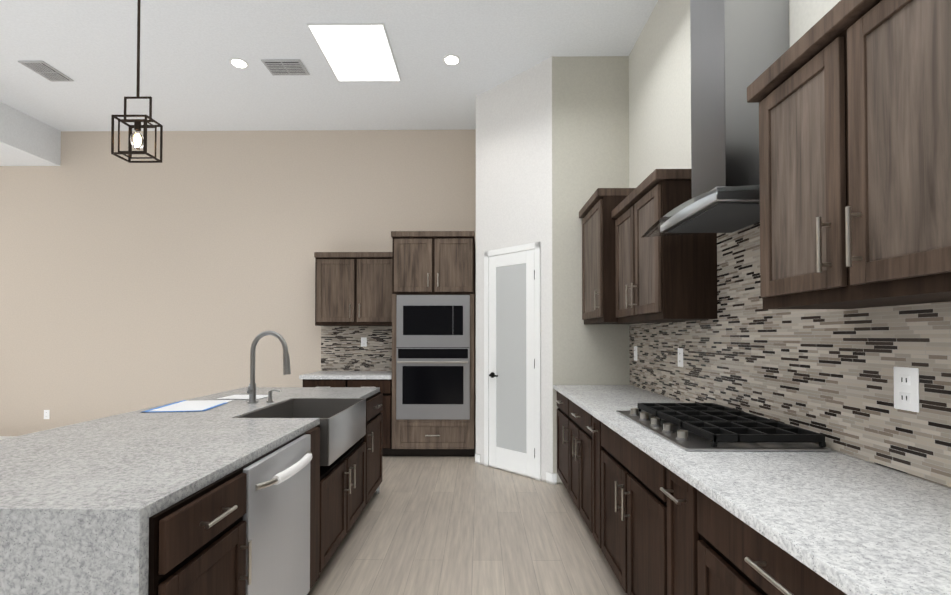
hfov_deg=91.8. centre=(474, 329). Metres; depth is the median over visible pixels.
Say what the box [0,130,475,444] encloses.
wall
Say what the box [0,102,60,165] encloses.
soffit
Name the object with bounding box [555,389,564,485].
base cabinet
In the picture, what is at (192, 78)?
ceiling
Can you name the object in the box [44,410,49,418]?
electrical outlet
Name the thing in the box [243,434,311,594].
dishwasher
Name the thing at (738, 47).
range hood
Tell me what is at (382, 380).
base cabinet
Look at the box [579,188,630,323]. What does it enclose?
upper cabinet
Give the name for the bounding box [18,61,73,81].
ceiling vent
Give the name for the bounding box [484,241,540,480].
pantry door
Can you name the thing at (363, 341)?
outlet
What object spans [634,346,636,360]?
electrical outlet
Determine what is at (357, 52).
skylight panel
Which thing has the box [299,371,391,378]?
countertop
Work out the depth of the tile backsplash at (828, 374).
1.90 m
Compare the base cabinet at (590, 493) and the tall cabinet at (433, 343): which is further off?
the tall cabinet at (433, 343)
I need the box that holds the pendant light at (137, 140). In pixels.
[111,0,162,162]
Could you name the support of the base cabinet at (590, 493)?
on the floor
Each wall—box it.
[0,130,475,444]
[476,56,629,483]
[629,0,950,488]
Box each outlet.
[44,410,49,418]
[361,337,366,346]
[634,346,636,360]
[678,348,682,366]
[893,366,918,412]
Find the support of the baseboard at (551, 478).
attached to the wall at (552, 145)
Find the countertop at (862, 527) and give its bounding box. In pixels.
[553,385,950,594]
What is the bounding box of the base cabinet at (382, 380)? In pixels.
[299,371,392,455]
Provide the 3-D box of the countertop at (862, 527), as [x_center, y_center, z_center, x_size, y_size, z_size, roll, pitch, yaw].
[1.051,0.494,2.197,0.702,0.034,4.107,0,-1,1]
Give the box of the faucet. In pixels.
[247,331,290,403]
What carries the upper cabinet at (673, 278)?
attached to the wall at (660, 96)
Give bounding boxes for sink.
[235,399,365,465]
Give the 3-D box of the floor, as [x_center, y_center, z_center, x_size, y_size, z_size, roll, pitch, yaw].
[-3.109,1.445,1.767,9.330,0.120,8.350,0,-1,1]
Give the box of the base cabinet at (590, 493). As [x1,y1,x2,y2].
[585,413,596,541]
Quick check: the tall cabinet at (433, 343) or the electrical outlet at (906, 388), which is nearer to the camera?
the electrical outlet at (906, 388)
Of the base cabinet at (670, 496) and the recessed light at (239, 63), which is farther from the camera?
the recessed light at (239, 63)
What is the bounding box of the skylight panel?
[307,23,400,81]
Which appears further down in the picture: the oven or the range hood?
the oven
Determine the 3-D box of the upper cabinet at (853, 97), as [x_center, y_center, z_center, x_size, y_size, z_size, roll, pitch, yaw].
[1.230,-0.510,1.326,0.338,0.853,0.840,0,-1,1]
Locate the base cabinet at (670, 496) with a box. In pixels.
[653,461,680,594]
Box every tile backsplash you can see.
[321,326,391,370]
[629,222,950,487]
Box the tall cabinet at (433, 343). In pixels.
[391,231,474,455]
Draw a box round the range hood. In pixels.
[641,0,788,237]
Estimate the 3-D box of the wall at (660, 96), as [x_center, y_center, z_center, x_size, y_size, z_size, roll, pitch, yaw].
[1.472,-0.613,0.920,0.150,3.970,6.690,0,-1,1]
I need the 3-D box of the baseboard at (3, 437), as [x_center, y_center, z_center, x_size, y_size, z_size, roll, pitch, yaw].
[-4.763,1.394,5.803,5.640,0.100,0.014,0,-1,1]
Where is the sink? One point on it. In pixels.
(342, 422)
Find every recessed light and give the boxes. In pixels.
[229,58,248,68]
[443,54,460,65]
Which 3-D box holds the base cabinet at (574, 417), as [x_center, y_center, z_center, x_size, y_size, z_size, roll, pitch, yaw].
[1.077,0.968,3.290,0.672,0.880,0.872,0,-1,1]
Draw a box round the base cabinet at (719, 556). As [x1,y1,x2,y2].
[681,481,840,594]
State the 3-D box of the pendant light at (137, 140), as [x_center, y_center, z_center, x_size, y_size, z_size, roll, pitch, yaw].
[-1.447,-1.658,1.990,0.146,1.847,0.120,0,-1,1]
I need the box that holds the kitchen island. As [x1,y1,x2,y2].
[0,383,382,594]
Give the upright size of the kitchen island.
0.925 m
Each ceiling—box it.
[0,0,657,131]
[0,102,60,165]
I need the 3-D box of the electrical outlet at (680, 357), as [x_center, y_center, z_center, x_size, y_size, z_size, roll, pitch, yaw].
[1.409,0.191,3.164,0.009,0.128,0.079,0,-1,1]
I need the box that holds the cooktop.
[616,403,831,451]
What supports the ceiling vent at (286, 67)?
in the ceiling at (192, 78)
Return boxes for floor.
[308,445,626,594]
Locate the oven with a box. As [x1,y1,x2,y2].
[396,295,469,419]
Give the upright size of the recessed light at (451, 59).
0.008 m
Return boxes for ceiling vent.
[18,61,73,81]
[261,59,309,75]
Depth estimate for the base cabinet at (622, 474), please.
2.24 m
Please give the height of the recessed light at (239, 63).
0.008 m
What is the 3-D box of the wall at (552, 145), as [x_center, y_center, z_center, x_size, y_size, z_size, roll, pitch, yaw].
[0.800,-0.551,5.102,1.580,3.970,1.660,0,-1,1]
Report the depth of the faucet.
3.06 m
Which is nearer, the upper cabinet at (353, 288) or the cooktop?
the cooktop
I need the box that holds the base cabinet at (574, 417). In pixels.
[565,397,584,520]
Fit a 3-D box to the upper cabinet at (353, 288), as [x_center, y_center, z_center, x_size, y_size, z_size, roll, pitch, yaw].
[-1.411,-0.481,5.608,0.968,0.865,0.386,0,-1,1]
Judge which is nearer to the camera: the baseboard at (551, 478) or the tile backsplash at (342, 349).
the baseboard at (551, 478)
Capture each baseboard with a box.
[0,436,14,439]
[475,454,556,484]
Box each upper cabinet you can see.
[314,252,391,325]
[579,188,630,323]
[611,169,717,323]
[747,0,950,308]
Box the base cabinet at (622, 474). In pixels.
[593,417,652,594]
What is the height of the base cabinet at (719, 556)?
0.880 m

